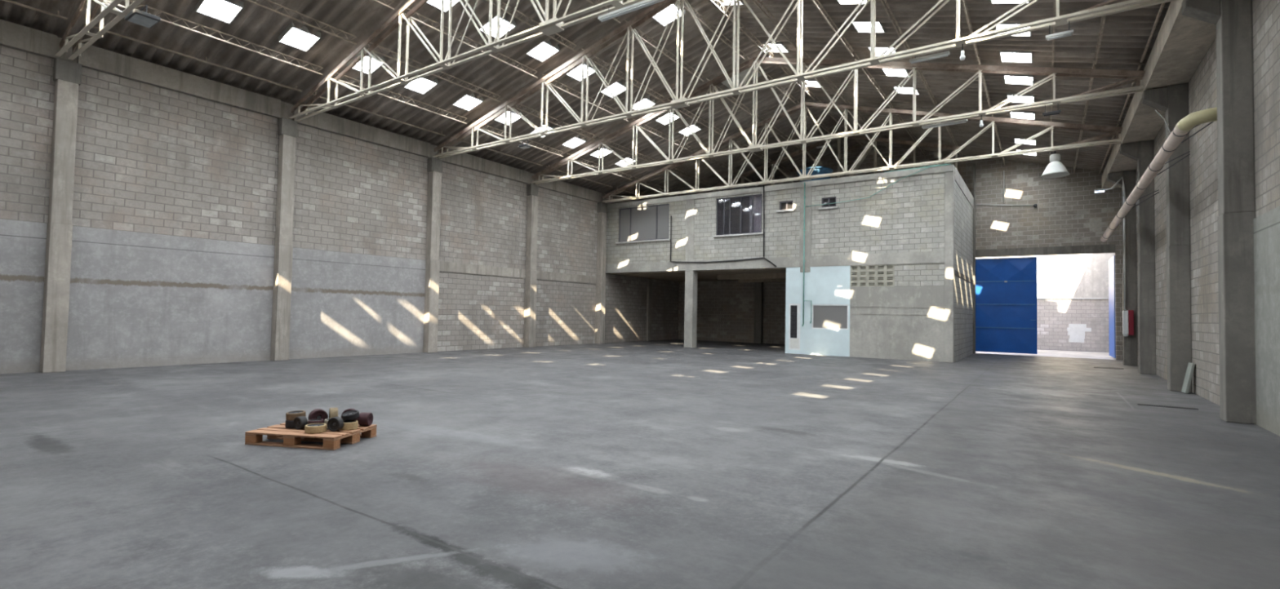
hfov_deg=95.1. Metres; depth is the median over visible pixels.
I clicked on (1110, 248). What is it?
trim
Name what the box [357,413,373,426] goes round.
wheel
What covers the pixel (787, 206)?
window
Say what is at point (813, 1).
roof purlin
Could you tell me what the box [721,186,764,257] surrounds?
electrical cable
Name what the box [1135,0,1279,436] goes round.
wall
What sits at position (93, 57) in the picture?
concrete beam
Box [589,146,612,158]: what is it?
skylight
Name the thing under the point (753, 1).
roof purlin
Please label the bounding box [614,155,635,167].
skylight
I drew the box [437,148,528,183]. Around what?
trim
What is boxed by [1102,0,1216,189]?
beam
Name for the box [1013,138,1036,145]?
skylight
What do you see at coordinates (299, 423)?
wheel
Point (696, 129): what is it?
skylight
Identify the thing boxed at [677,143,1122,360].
wall
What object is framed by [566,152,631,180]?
roof
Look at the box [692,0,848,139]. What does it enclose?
roof beam
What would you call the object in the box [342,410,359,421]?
wheel
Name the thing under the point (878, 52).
skylight
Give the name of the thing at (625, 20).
roof purlin
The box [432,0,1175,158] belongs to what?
roof truss
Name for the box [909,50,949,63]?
lamp
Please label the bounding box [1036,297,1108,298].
trim
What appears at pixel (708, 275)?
ceiling
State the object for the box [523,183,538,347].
concrete column
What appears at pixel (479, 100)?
skylight
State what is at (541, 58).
skylight
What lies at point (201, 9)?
skylight
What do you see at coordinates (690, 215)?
trim
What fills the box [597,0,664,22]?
lamp
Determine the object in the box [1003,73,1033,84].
skylight
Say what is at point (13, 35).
trim
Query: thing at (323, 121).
trim
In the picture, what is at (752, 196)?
window
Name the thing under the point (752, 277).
beam
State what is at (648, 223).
window
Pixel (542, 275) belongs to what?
trim
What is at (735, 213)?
wall
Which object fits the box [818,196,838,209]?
window
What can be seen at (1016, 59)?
skylight
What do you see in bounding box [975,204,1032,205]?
conduit
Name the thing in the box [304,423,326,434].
wheel
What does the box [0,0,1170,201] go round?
ceiling
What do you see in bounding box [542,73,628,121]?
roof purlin
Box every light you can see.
[959,44,965,60]
[979,115,983,127]
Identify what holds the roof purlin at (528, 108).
attached to the ceiling at (255, 24)
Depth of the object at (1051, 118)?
21.71 m
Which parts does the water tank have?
lid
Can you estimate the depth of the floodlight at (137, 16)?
11.07 m
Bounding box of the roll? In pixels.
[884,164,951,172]
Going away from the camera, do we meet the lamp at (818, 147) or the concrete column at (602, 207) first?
the lamp at (818, 147)
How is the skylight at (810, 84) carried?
attached to the ceiling at (255, 24)
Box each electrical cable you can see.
[670,216,776,266]
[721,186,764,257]
[1155,110,1170,133]
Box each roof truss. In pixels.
[54,0,143,60]
[288,0,644,120]
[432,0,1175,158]
[531,56,1145,184]
[602,102,1122,203]
[695,135,963,194]
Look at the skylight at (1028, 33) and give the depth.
14.58 m
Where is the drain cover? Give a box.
[1137,404,1198,409]
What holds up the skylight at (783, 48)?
attached to the ceiling at (255, 24)
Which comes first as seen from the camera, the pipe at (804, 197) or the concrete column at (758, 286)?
the pipe at (804, 197)
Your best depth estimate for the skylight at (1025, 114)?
20.74 m
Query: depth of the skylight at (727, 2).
17.07 m
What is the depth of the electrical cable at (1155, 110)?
13.95 m
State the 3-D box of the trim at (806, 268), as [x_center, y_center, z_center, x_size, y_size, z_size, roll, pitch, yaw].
[6.953,-1.050,24.663,0.420,0.220,0.020,0,-2,35]
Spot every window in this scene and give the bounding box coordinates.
[615,203,670,244]
[712,194,763,237]
[776,200,795,212]
[811,304,848,329]
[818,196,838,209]
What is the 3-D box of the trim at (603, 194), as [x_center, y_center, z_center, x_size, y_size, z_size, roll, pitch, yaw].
[0.323,-4.859,33.754,0.100,0.530,7.880,0,-2,35]
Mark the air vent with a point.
(868, 273)
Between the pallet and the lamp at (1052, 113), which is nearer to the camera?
the pallet
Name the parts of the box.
panel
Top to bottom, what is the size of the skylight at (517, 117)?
0.385 m
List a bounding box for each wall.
[0,44,679,374]
[605,172,944,362]
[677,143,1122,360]
[718,207,759,235]
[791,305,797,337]
[854,267,893,285]
[954,180,973,362]
[1036,298,1109,352]
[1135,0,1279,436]
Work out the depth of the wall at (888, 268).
23.58 m
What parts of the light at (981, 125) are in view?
bulb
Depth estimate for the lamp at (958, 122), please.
16.84 m
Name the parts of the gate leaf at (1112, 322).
edge frame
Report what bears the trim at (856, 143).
attached to the wall at (1068, 211)
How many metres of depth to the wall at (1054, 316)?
31.73 m
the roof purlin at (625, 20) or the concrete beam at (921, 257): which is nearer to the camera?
the roof purlin at (625, 20)
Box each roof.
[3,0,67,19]
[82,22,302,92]
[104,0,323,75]
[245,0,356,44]
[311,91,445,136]
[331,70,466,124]
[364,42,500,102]
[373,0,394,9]
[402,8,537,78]
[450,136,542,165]
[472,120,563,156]
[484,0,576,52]
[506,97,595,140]
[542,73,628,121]
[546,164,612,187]
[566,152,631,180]
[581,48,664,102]
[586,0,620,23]
[598,136,661,166]
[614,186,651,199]
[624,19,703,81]
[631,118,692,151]
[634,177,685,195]
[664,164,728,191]
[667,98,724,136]
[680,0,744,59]
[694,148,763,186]
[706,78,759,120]
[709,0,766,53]
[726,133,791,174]
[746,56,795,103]
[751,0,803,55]
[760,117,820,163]
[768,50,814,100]
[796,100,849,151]
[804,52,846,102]
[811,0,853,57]
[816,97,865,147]
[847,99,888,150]
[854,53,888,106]
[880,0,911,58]
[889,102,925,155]
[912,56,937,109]
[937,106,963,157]
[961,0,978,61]
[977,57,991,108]
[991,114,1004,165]
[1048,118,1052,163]
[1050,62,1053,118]
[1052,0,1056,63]
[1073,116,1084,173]
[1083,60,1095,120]
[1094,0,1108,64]
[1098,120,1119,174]
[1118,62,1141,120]
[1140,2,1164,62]
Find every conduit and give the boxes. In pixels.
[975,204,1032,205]
[1003,170,1004,203]
[1123,195,1126,310]
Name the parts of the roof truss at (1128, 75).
splice plate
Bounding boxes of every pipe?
[801,182,811,326]
[1100,106,1217,242]
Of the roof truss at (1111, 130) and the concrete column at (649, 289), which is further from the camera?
the concrete column at (649, 289)
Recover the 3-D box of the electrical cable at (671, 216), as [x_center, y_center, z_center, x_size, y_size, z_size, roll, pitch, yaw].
[3.704,-2.503,26.929,5.422,2.650,0.056,0,-2,35]
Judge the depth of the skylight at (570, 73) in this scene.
19.67 m
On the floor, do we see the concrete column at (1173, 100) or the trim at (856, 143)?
the concrete column at (1173, 100)
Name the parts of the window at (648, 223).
pane, sill, pane, pane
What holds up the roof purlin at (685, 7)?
attached to the ceiling at (255, 24)
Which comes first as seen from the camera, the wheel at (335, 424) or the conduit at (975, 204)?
the wheel at (335, 424)
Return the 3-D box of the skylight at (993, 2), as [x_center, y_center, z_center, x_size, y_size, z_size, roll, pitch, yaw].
[8.187,-6.700,12.983,0.740,0.385,0.720,0,-2,35]
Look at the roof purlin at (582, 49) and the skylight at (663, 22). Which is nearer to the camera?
the skylight at (663, 22)
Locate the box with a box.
[1122,310,1133,337]
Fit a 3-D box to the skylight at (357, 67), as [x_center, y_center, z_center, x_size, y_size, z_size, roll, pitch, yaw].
[-7.916,-6.729,16.907,0.740,0.385,0.720,0,-2,35]
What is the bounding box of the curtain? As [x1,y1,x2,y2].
[749,195,761,232]
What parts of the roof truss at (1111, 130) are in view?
splice plate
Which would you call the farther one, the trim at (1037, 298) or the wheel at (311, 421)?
the trim at (1037, 298)
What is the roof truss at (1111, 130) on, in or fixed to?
attached to the wall at (1202, 91)
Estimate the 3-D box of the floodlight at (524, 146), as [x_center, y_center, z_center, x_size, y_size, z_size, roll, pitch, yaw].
[-3.795,-4.970,19.309,0.336,0.258,0.240,0,-2,35]
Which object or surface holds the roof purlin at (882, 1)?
attached to the ceiling at (255, 24)
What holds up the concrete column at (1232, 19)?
on the floor
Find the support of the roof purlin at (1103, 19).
attached to the ceiling at (255, 24)
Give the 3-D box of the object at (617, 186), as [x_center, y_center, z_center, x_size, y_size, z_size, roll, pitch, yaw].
[1.021,-5.333,33.184,0.056,0.148,8.020,0,-2,35]
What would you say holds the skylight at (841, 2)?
attached to the ceiling at (255, 24)
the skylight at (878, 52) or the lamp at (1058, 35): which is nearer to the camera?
the lamp at (1058, 35)
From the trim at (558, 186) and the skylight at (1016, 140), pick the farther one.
the trim at (558, 186)
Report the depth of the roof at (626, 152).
25.83 m
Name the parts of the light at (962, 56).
bulb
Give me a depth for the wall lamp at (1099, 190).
22.02 m
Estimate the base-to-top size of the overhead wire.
1.144 m
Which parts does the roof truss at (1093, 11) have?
splice plate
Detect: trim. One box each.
[0,18,57,58]
[56,36,602,202]
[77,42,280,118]
[292,104,430,157]
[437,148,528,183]
[439,261,525,278]
[533,173,599,202]
[537,271,596,284]
[602,193,631,204]
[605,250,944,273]
[606,164,954,208]
[685,199,694,261]
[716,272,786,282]
[745,142,1077,188]
[799,186,811,256]
[800,266,809,272]
[851,306,944,315]
[954,166,973,208]
[954,270,973,284]
[975,244,1115,257]
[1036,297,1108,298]
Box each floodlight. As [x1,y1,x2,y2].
[124,4,160,27]
[518,139,530,149]
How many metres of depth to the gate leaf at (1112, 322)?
25.63 m
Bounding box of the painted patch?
[1066,324,1091,342]
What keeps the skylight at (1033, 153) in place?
attached to the ceiling at (255, 24)
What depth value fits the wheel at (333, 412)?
7.17 m
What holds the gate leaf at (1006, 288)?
attached to the wall at (1068, 211)
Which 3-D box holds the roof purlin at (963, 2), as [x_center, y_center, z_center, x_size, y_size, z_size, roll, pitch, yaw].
[7.977,-6.664,14.227,0.040,0.232,4.777,0,-2,35]
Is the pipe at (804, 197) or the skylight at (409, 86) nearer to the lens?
the skylight at (409, 86)
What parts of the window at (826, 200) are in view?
pane, sill, frame, pane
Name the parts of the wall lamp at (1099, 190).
arm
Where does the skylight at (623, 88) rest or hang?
attached to the ceiling at (255, 24)
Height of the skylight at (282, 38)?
0.385 m
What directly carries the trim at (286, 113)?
attached to the wall at (149, 158)
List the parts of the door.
kick panel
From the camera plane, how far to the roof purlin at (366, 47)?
17.83 m
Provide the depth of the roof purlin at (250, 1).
14.54 m
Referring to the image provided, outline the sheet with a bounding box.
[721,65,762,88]
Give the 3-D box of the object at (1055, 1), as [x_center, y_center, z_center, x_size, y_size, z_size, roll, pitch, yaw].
[9.367,-6.210,13.246,0.040,0.232,4.777,0,-2,35]
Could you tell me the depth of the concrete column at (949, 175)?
21.59 m
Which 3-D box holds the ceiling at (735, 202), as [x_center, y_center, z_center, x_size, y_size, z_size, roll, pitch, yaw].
[7.120,-4.508,29.427,16.198,0.220,7.250,0,-2,35]
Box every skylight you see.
[195,0,244,24]
[278,22,320,52]
[346,50,384,74]
[403,73,438,94]
[426,0,459,12]
[452,93,483,111]
[479,13,516,38]
[493,110,521,125]
[525,40,559,62]
[529,123,555,137]
[561,135,586,148]
[565,62,595,81]
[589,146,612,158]
[600,80,626,97]
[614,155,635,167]
[629,97,655,112]
[651,0,684,26]
[655,111,679,124]
[678,123,701,136]
[717,0,743,4]
[760,40,789,52]
[802,79,822,87]
[837,0,869,4]
[852,21,885,32]
[867,46,896,56]
[881,68,909,76]
[893,86,919,94]
[991,0,1030,4]
[994,22,1031,35]
[999,50,1032,62]
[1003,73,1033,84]
[1006,93,1034,103]
[1009,110,1035,119]
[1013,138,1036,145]
[1015,149,1036,155]
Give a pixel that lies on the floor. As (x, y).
(655, 464)
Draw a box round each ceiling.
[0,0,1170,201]
[608,266,893,281]
[718,195,756,209]
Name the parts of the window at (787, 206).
pane, sill, frame, pane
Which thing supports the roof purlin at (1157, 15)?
attached to the ceiling at (255, 24)
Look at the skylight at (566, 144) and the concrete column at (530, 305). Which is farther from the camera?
the concrete column at (530, 305)
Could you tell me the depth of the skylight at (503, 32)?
16.66 m
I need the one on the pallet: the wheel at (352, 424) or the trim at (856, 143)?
the wheel at (352, 424)
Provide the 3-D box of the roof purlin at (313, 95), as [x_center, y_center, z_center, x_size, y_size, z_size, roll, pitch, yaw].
[-8.473,-5.944,19.439,0.056,0.148,4.770,0,-2,35]
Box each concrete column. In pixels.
[40,57,81,373]
[270,117,297,360]
[422,157,442,353]
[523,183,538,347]
[595,202,606,343]
[645,279,652,341]
[684,271,697,348]
[753,282,763,343]
[944,171,954,362]
[973,164,975,354]
[1106,170,1137,365]
[1119,139,1155,375]
[1142,82,1191,392]
[1182,0,1256,425]
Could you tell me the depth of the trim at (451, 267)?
23.91 m
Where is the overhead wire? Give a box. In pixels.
[805,163,947,207]
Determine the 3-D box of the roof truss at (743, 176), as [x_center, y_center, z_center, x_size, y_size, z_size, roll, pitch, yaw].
[7.435,-6.253,29.736,15.754,2.987,0.360,0,-2,35]
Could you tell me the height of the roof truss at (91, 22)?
3.203 m
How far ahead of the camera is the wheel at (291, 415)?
7.04 m
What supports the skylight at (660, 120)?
attached to the ceiling at (255, 24)
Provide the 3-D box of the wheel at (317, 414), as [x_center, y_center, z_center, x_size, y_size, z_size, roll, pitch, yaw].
[-3.953,1.512,7.198,0.200,0.200,0.110,3,-2,-40]
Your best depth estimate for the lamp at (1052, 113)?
15.27 m
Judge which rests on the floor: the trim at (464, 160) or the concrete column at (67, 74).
the concrete column at (67, 74)
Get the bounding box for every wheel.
[284,419,294,428]
[285,410,306,421]
[293,416,307,429]
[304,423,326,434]
[307,418,323,424]
[308,408,328,423]
[324,418,329,430]
[327,417,343,431]
[328,407,337,418]
[340,420,358,431]
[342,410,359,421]
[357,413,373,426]
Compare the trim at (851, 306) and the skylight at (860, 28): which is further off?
the trim at (851, 306)
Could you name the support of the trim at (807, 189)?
attached to the wall at (908, 215)
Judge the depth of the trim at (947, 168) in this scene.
25.06 m
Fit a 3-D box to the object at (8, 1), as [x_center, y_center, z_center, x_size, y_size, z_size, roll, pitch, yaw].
[-14.297,-6.318,11.007,0.056,0.148,5.160,0,-2,35]
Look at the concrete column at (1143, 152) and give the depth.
18.12 m
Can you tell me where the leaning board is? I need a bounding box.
[1181,362,1195,393]
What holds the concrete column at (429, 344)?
on the floor
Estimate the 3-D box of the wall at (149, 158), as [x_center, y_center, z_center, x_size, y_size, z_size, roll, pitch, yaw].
[-7.203,-1.431,23.160,0.335,7.270,33.600,0,-2,35]
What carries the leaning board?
on the floor
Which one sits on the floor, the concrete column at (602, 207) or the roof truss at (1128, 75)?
the concrete column at (602, 207)
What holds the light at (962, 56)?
hanging from the roof truss at (1093, 11)
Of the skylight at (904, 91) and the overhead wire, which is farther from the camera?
the overhead wire
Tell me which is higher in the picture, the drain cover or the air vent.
the air vent
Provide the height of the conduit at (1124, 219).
4.250 m
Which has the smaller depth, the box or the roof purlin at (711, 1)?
the roof purlin at (711, 1)
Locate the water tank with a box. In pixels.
[797,166,833,182]
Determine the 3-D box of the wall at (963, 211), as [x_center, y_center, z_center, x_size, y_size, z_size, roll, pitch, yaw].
[13.664,-0.894,24.764,0.150,7.060,7.220,0,-2,35]
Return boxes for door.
[788,303,800,350]
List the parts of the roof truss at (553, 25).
splice plate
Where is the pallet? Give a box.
[244,422,377,450]
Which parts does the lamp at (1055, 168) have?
lamp shade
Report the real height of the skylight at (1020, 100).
0.385 m
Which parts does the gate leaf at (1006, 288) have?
rail, rail, rail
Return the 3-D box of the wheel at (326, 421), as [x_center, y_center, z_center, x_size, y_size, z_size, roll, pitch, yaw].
[-3.697,1.556,7.044,0.176,0.110,0.176,0,-2,35]
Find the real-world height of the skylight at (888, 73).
0.385 m
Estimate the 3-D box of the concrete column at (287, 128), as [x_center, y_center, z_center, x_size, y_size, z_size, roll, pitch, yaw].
[-10.673,-1.657,17.571,0.304,7.240,0.450,0,-2,35]
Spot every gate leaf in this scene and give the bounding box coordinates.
[975,257,1037,354]
[1108,255,1115,358]
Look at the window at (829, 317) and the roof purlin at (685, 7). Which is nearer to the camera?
the roof purlin at (685, 7)
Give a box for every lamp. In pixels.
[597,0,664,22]
[816,131,828,148]
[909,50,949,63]
[921,119,967,128]
[1040,151,1070,178]
[1042,105,1061,115]
[1045,20,1073,40]
[1094,176,1125,201]
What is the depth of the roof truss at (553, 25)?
13.96 m
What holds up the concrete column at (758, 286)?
on the floor
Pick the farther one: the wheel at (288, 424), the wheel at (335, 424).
the wheel at (288, 424)
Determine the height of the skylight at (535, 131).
0.385 m
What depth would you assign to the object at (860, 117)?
25.54 m
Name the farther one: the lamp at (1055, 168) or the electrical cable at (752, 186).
the electrical cable at (752, 186)
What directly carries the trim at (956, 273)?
attached to the wall at (963, 211)
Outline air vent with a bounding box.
[849,264,894,287]
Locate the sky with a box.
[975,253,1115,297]
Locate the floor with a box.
[0,339,1279,588]
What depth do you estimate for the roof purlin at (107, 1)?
14.66 m
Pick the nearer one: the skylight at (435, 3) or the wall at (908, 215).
the skylight at (435, 3)
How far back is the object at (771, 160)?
29.49 m
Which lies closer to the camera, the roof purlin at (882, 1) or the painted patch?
the roof purlin at (882, 1)
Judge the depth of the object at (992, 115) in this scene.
23.48 m
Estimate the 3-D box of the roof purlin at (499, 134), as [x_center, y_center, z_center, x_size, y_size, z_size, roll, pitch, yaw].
[-4.623,-6.051,22.903,0.040,0.232,4.777,0,-2,35]
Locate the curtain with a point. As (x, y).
(757, 201)
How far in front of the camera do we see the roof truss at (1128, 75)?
18.34 m
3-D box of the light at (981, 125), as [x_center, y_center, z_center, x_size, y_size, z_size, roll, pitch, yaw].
[9.433,-4.802,16.185,0.110,0.350,0.107,0,-2,35]
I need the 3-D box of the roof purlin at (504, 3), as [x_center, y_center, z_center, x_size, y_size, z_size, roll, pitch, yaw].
[-3.300,-7.612,15.941,0.040,0.232,4.777,0,-2,35]
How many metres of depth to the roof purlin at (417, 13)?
16.61 m
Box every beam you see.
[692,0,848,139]
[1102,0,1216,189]
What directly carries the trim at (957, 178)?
attached to the wall at (963, 211)
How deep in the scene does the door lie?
24.82 m
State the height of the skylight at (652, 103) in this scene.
0.385 m
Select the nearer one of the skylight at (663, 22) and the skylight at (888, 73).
the skylight at (663, 22)
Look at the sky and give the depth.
31.79 m
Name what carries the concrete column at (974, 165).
on the floor
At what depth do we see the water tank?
25.78 m
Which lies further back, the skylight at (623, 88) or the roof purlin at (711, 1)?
the skylight at (623, 88)
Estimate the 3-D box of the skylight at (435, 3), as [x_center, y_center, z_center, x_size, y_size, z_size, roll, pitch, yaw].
[-5.037,-7.669,15.009,0.740,0.385,0.720,0,-2,35]

